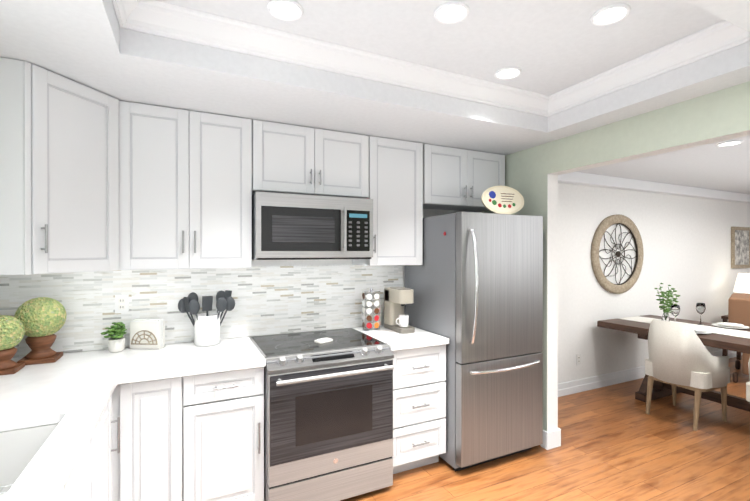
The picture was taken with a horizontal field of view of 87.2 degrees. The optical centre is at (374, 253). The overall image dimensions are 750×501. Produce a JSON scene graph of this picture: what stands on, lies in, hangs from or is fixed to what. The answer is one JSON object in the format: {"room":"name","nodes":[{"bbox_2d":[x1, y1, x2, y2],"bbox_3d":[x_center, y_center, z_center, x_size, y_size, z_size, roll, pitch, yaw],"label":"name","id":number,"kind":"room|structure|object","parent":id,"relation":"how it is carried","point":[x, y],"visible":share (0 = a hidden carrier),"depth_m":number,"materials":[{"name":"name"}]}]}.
{"room":"kitchen","nodes":[
{"label":"kitchen","id":0,"kind":"room"},
{"bbox_2d":[0,0,749,193],"bbox_3d":[3.932,-0.974,2.313,11.300,0.250,5.300,0,0,-26],"label":"ceiling","id":1,"kind":"structure","parent":0,"point":[549,47],"depth_m":1.98,"materials":[{"name":"white paint"}]},
{"bbox_2d":[112,0,147,23],"bbox_3d":[-0.772,-1.005,1.131,0.092,0.100,0.990,0,0,-26],"label":"crown molding","id":2,"kind":"structure","parent":1,"relation":"attached to","point":[136,11],"depth_m":1.63,"materials":[{"name":"white"}]},
{"bbox_2d":[267,0,303,20],"bbox_3d":[-0.386,-1.053,1.698,0.154,0.016,0.154,0,0,-26],"label":"recessed light","id":3,"kind":"object","parent":1,"relation":"in","point":[288,10],"visible":1,"depth_m":1.69,"materials":[{"name":"white"}]},
{"bbox_2d":[118,0,551,116],"bbox_3d":[0.086,-1.008,2.171,2.538,0.100,0.092,0,0,-26],"label":"crown molding","id":4,"kind":"structure","parent":1,"relation":"attached to","point":[159,18],"depth_m":2.00,"materials":[{"name":"white wood"}]},
{"bbox_2d":[434,1,469,23],"bbox_3d":[0.335,-1.053,1.721,0.154,0.016,0.154,0,0,-26],"label":"recessed light","id":5,"kind":"object","parent":1,"relation":"in","point":[452,12],"visible":1,"depth_m":1.72,"materials":[{"name":"white"}]},
{"bbox_2d":[494,66,521,79],"bbox_3d":[0.778,-1.055,2.300,0.154,0.016,0.154,0,0,-26],"label":"recessed light","id":6,"kind":"object","parent":1,"relation":"in","point":[508,73],"visible":1,"depth_m":2.30,"materials":[{"name":"white"}]},
{"bbox_2d":[590,3,630,25],"bbox_3d":[1.037,-1.053,1.736,0.154,0.016,0.154,0,0,-26],"label":"recessed light","id":7,"kind":"object","parent":1,"relation":"in","point":[610,14],"visible":0.98,"depth_m":1.73,"materials":[{"name":"white"}]},
{"bbox_2d":[548,24,749,114],"bbox_3d":[1.434,-1.008,2.188,0.092,0.100,0.990,0,0,-26],"label":"crown molding","id":8,"kind":"structure","parent":1,"relation":"attached to","point":[711,40],"depth_m":2.11,"materials":[{"name":"white wood"}]},
{"bbox_2d":[716,140,742,146],"bbox_3d":[2.718,-0.847,3.019,0.154,0.016,0.154,0,0,-26],"label":"recessed light","id":9,"kind":"object","parent":1,"relation":"in","point":[729,143],"visible":1,"depth_m":3.02,"materials":[{"name":"white"}]},
{"bbox_2d":[716,20,749,39],"bbox_3d":[0.577,-1.005,1.146,2.538,0.100,0.092,0,0,-26],"label":"crown molding","id":10,"kind":"structure","parent":1,"relation":"attached to","point":[728,27],"depth_m":1.78,"materials":[{"name":"white wood"}]},
{"bbox_2d":[13,183,749,382],"bbox_3d":[2.820,0.164,4.639,11.300,2.660,0.150,0,0,-26],"label":"wall","id":11,"kind":"structure","parent":0,"point":[686,241],"depth_m":4.64,"materials":[{"name":"white paint"}]},
{"bbox_2d":[0,57,131,274],"bbox_3d":[-1.659,-0.377,2.034,0.668,0.938,0.672,0,0,-26],"label":"upper cabinet","id":12,"kind":"object","parent":11,"relation":"attached to","point":[91,179],"depth_m":1.87,"materials":[{"name":"white wood"}]},
{"bbox_2d":[132,103,255,269],"bbox_3d":[-1.170,-0.378,2.428,0.758,0.938,0.385,0,0,-26],"label":"upper cabinet","id":13,"kind":"object","parent":11,"relation":"attached to","point":[194,173],"depth_m":2.32,"materials":[{"name":"white wood"}]},
{"bbox_2d":[0,265,402,356],"bbox_3d":[-0.930,0.337,2.753,2.578,0.491,0.010,0,0,-26],"label":"backsplash","id":14,"kind":"structure","parent":11,"relation":"attached to","point":[269,300],"depth_m":2.64,"materials":[{"name":"white tile"}]},
{"bbox_2d":[115,294,128,313],"bbox_3d":[-1.567,0.311,2.437,0.072,0.116,0.008,0,0,-26],"label":"outlet","id":15,"kind":"object","parent":14,"relation":"attached to","point":[121,303],"visible":1,"depth_m":2.44,"materials":[{"name":"white plastic"}]},
{"bbox_2d":[256,120,327,195],"bbox_3d":[-0.631,-0.624,2.718,0.463,0.448,0.326,0,0,-26],"label":"upper cabinet","id":16,"kind":"object","parent":11,"relation":"attached to","point":[291,159],"depth_m":2.58,"materials":[{"name":"white wood"}]},
{"bbox_2d":[252,191,372,259],"bbox_3d":[-0.443,-0.171,2.725,0.790,0.418,0.450,0,0,-26],"label":"microwave","id":17,"kind":"object","parent":16,"relation":"attached to","point":[286,226],"visible":1,"depth_m":2.54,"materials":[{"name":"silver metal"}]},
{"bbox_2d":[328,130,371,198],"bbox_3d":[-0.321,-0.625,2.866,0.462,0.448,0.326,0,0,-26],"label":"upper cabinet","id":18,"kind":"object","parent":11,"relation":"attached to","point":[349,154],"depth_m":2.76,"materials":[{"name":"white wood"}]},
{"bbox_2d":[352,136,423,265],"bbox_3d":[0.094,-0.380,3.066,0.454,0.938,0.326,0,0,-26],"label":"upper cabinet","id":19,"kind":"object","parent":11,"relation":"attached to","point":[397,165],"depth_m":2.93,"materials":[{"name":"white wood"}]},
{"bbox_2d":[424,144,475,210],"bbox_3d":[0.521,-0.619,3.270,0.469,0.462,0.326,0,0,-26],"label":"upper cabinet","id":20,"kind":"object","parent":11,"relation":"attached to","point":[449,173],"depth_m":3.14,"materials":[{"name":"white wood"}]},
{"bbox_2d":[456,151,504,211],"bbox_3d":[0.836,-0.619,3.420,0.469,0.462,0.326,0,0,-26],"label":"upper cabinet","id":21,"kind":"object","parent":11,"relation":"attached to","point":[490,167],"depth_m":3.31,"materials":[{"name":"white wood"}]},
{"bbox_2d":[576,354,580,364],"bbox_3d":[2.205,1.145,4.259,0.072,0.116,0.008,0,0,-26],"label":"outlet","id":22,"kind":"object","parent":11,"relation":"attached to","point":[578,359],"visible":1,"depth_m":4.25,"materials":[{"name":"white plastic"}]},
{"bbox_2d":[591,214,643,293],"bbox_3d":[2.798,0.004,4.521,0.910,0.910,0.038,0,0,-26],"label":"art","id":23,"kind":"object","parent":11,"relation":"attached to","point":[604,282],"visible":0.9,"depth_m":4.50,"materials":[{"name":"grey wood"}]},
{"bbox_2d":[558,350,741,396],"bbox_3d":[4.466,1.425,5.331,7.431,0.135,0.028,0,0,-26],"label":"baseboard","id":24,"kind":"structure","parent":11,"relation":"attached to","point":[585,384],"depth_m":4.42,"materials":[{"name":"white wood"}]},
{"bbox_2d":[558,172,749,203],"bbox_3d":[4.482,-0.802,5.292,7.431,0.108,0.100,0,0,-26],"label":"crown molding","id":25,"kind":"structure","parent":11,"relation":"attached to","point":[588,179],"depth_m":4.62,"materials":[{"name":"white wood"}]},
{"bbox_2d":[731,226,749,267],"bbox_3d":[5.340,-0.089,5.742,0.500,0.600,0.030,0,0,-26],"label":"framed picture","id":26,"kind":"object","parent":11,"relation":"attached to","point":[740,247],"visible":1,"depth_m":5.71,"materials":[{"name":"grey wood"}]},
{"bbox_2d":[340,356,749,500],"bbox_3d":[3.932,1.531,2.321,11.300,0.060,5.300,0,0,-26],"label":"floor","id":27,"kind":"structure","parent":0,"point":[618,443],"depth_m":2.83,"materials":[{"name":"brown wood"}]},
{"bbox_2d":[63,388,115,500],"bbox_3d":[-1.457,1.066,1.575,0.631,0.874,0.459,0,0,-26],"label":"base cabinet","id":28,"kind":"object","parent":27,"relation":"on","point":[96,463],"depth_m":1.65,"materials":[{"name":"white wood"}]},
{"bbox_2d":[0,348,135,500],"bbox_3d":[-1.018,0.610,0.716,0.660,0.039,3.586,0,0,-26],"label":"countertop","id":29,"kind":"structure","parent":28,"relation":"on","point":[70,393],"depth_m":1.52,"materials":[{"name":"stone"}]},
{"bbox_2d":[0,315,24,374],"bbox_3d":[-1.851,0.445,1.948,0.176,0.280,0.176,0,0,-26],"label":"topiary","id":30,"kind":"object","parent":29,"relation":"on","point":[12,330],"visible":1,"depth_m":1.93,"materials":[{"name":"green plant"}]},
{"bbox_2d":[0,423,58,500],"bbox_3d":[-1.151,0.743,1.029,0.427,0.225,0.825,0,0,-26],"label":"sink","id":31,"kind":"object","parent":29,"relation":"in","point":[19,449],"visible":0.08,"depth_m":1.40,"materials":[{"name":"white ceramic"}]},
{"bbox_2d":[14,297,66,364],"bbox_3d":[-1.827,0.411,2.154,0.220,0.347,0.220,0,0,-26],"label":"topiary","id":32,"kind":"object","parent":29,"relation":"on","point":[42,319],"visible":0.9,"depth_m":2.10,"materials":[{"name":"green plant"}]},
{"bbox_2d":[101,322,126,352],"bbox_3d":[-1.559,0.497,2.353,0.133,0.174,0.157,0,0,-26],"label":"potted plant","id":33,"kind":"object","parent":29,"relation":"on","point":[116,343],"visible":1,"depth_m":2.33,"materials":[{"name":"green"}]},
{"bbox_2d":[130,319,164,348],"bbox_3d":[-1.409,0.496,2.434,0.185,0.177,0.066,0,0,2],"label":"napkin holder","id":34,"kind":"object","parent":29,"relation":"on","point":[147,333],"visible":1,"depth_m":2.41,"materials":[{"name":"white"}]},
{"bbox_2d":[136,375,195,500],"bbox_3d":[-1.228,1.064,2.268,0.328,0.874,0.631,0,0,-26],"label":"base cabinet","id":35,"kind":"object","parent":27,"relation":"on","point":[165,408],"depth_m":2.01,"materials":[{"name":"white wood"}]},
{"bbox_2d":[120,337,265,383],"bbox_3d":[-0.959,0.606,2.138,0.674,0.039,1.069,0,0,-26],"label":"countertop","id":36,"kind":"structure","parent":35,"relation":"on","point":[177,359],"depth_m":2.17,"materials":[{"name":"stone"}]},
{"bbox_2d":[178,290,234,345],"bbox_3d":[-1.089,0.414,2.552,0.341,0.339,0.178,0,0,-26],"label":"utensil crock","id":37,"kind":"object","parent":36,"relation":"on","point":[206,325],"visible":0.98,"depth_m":2.50,"materials":[{"name":"white ceramic"}]},
{"bbox_2d":[196,367,263,500],"bbox_3d":[-0.966,1.064,2.393,0.468,0.874,0.631,0,0,-26],"label":"base cabinet","id":38,"kind":"object","parent":27,"relation":"on","point":[200,437],"depth_m":2.13,"materials":[{"name":"white wood"}]},
{"bbox_2d":[249,328,393,500],"bbox_3d":[-0.367,1.040,2.592,0.780,0.921,0.762,0,0,-26],"label":"range","id":39,"kind":"object","parent":27,"relation":"on","point":[328,421],"visible":1,"depth_m":2.31,"materials":[{"name":"silver metal"}]},
{"bbox_2d":[314,338,332,343],"bbox_3d":[-0.339,0.573,2.601,0.070,0.016,0.110,0,0,44],"label":"spoon rest","id":40,"kind":"object","parent":39,"relation":"on","point":[322,340],"visible":1,"depth_m":2.58,"materials":[{"name":"white ceramic"}]},
{"bbox_2d":[392,344,445,473],"bbox_3d":[0.158,1.062,2.932,0.456,0.874,0.631,0,0,-26],"label":"base cabinet","id":41,"kind":"object","parent":27,"relation":"on","point":[419,374],"depth_m":2.66,"materials":[{"name":"white wood"}]},
{"bbox_2d":[353,325,448,350],"bbox_3d":[0.168,0.604,2.911,0.456,0.039,0.651,0,0,-26],"label":"countertop","id":42,"kind":"structure","parent":41,"relation":"on","point":[420,338],"depth_m":2.71,"materials":[{"name":"stone"}]},
{"bbox_2d":[362,288,380,331],"bbox_3d":[-0.028,0.421,3.004,0.144,0.322,0.144,0,0,-26],"label":"carousel","id":43,"kind":"object","parent":42,"relation":"on","point":[369,325],"visible":1,"depth_m":2.96,"materials":[{"name":"silver metal"}]},
{"bbox_2d":[384,287,414,333],"bbox_3d":[0.178,0.421,3.014,0.133,0.322,0.300,0,0,-26],"label":"coffee maker","id":44,"kind":"object","parent":42,"relation":"on","point":[396,301],"visible":1,"depth_m":2.96,"materials":[{"name":"grey plastic"}]},
{"bbox_2d":[405,212,542,471],"bbox_3d":[0.766,0.607,3.080,0.764,1.784,0.830,0,0,-26],"label":"refrigerator","id":45,"kind":"object","parent":27,"relation":"on","point":[474,281],"visible":0.96,"depth_m":2.76,"materials":[{"name":"silver metal"}]},
{"bbox_2d":[481,186,523,213],"bbox_3d":[0.960,-0.398,2.969,0.368,0.233,0.095,0,0,-26],"label":"plaque","id":46,"kind":"object","parent":45,"relation":"on","point":[502,199],"visible":0.96,"depth_m":2.95,"materials":[{"name":"beige ceramic"}]},
{"bbox_2d":[597,315,749,411],"bbox_3d":[3.348,1.115,3.470,0.960,0.765,2.280,0,0,-26],"label":"dining table","id":47,"kind":"object","parent":27,"relation":"on","point":[713,340],"visible":0.46,"depth_m":3.90,"materials":[{"name":"brown wood"}]},
{"bbox_2d":[618,303,749,338],"bbox_3d":[3.375,0.619,3.481,0.880,0.224,2.240,0,0,-26],"label":"place setting","id":48,"kind":"object","parent":47,"relation":"on","point":[700,328],"visible":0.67,"depth_m":3.86,"materials":[{"name":"white fabric"}]},
{"bbox_2d":[654,283,679,320],"bbox_3d":[3.033,0.516,4.092,0.230,0.417,0.215,0,0,-26],"label":"plant","id":49,"kind":"object","parent":48,"relation":"on","point":[666,310],"visible":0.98,"depth_m":4.08,"materials":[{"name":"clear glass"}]},
{"bbox_2d":[645,319,729,430],"bbox_3d":[2.819,1.046,3.594,0.556,0.907,0.587,0,0,-26],"label":"dining chair","id":50,"kind":"object","parent":27,"relation":"on","point":[680,355],"visible":1,"depth_m":3.40,"materials":[{"name":"fabric"}]},
{"bbox_2d":[721,315,740,359],"bbox_3d":[5.038,1.172,5.289,0.440,0.640,0.440,0,0,-26],"label":"side table","id":51,"kind":"object","parent":27,"relation":"on","point":[724,351],"visible":0.33,"depth_m":5.38,"materials":[{"name":"brown wood"}]},
{"bbox_2d":[733,273,749,293],"bbox_3d":[5.038,0.561,5.287,0.330,0.580,0.330,0,0,-26],"label":"light","id":52,"kind":"object","parent":51,"relation":"on","point":[742,284],"visible":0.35,"depth_m":5.25,"materials":[{"name":"white"}]},
{"bbox_2d":[728,293,749,382],"bbox_3d":[4.686,1.004,4.565,0.840,0.980,0.840,0,0,44],"label":"armchair","id":53,"kind":"object","parent":27,"relation":"on","point":[738,308],"visible":0.6,"depth_m":4.50,"materials":[{"name":"brown"}]},
{"bbox_2d":[746,358,749,449],"bbox_3d":[3.143,1.048,2.917,0.556,0.907,0.587,0,0,-26],"label":"dining chair","id":54,"kind":"object","parent":27,"relation":"on","point":[748,391],"visible":1,"depth_m":3.04,"materials":[{"name":"fabric"}]},
{"bbox_2d":[482,81,749,431],"bbox_3d":[2.135,0.329,1.456,0.115,2.350,4.999,0,0,-26],"label":"wall","id":55,"kind":"structure","parent":0,"point":[532,174],"depth_m":2.72,"materials":[{"name":"green paint"}]},
{"bbox_2d":[543,428,560,446],"bbox_3d":[1.288,1.430,3.384,0.016,0.135,0.718,0,0,-26],"label":"baseboard","id":56,"kind":"structure","parent":55,"relation":"attached to","point":[551,439],"depth_m":3.03,"materials":[{"name":"white wood"}]}
]}

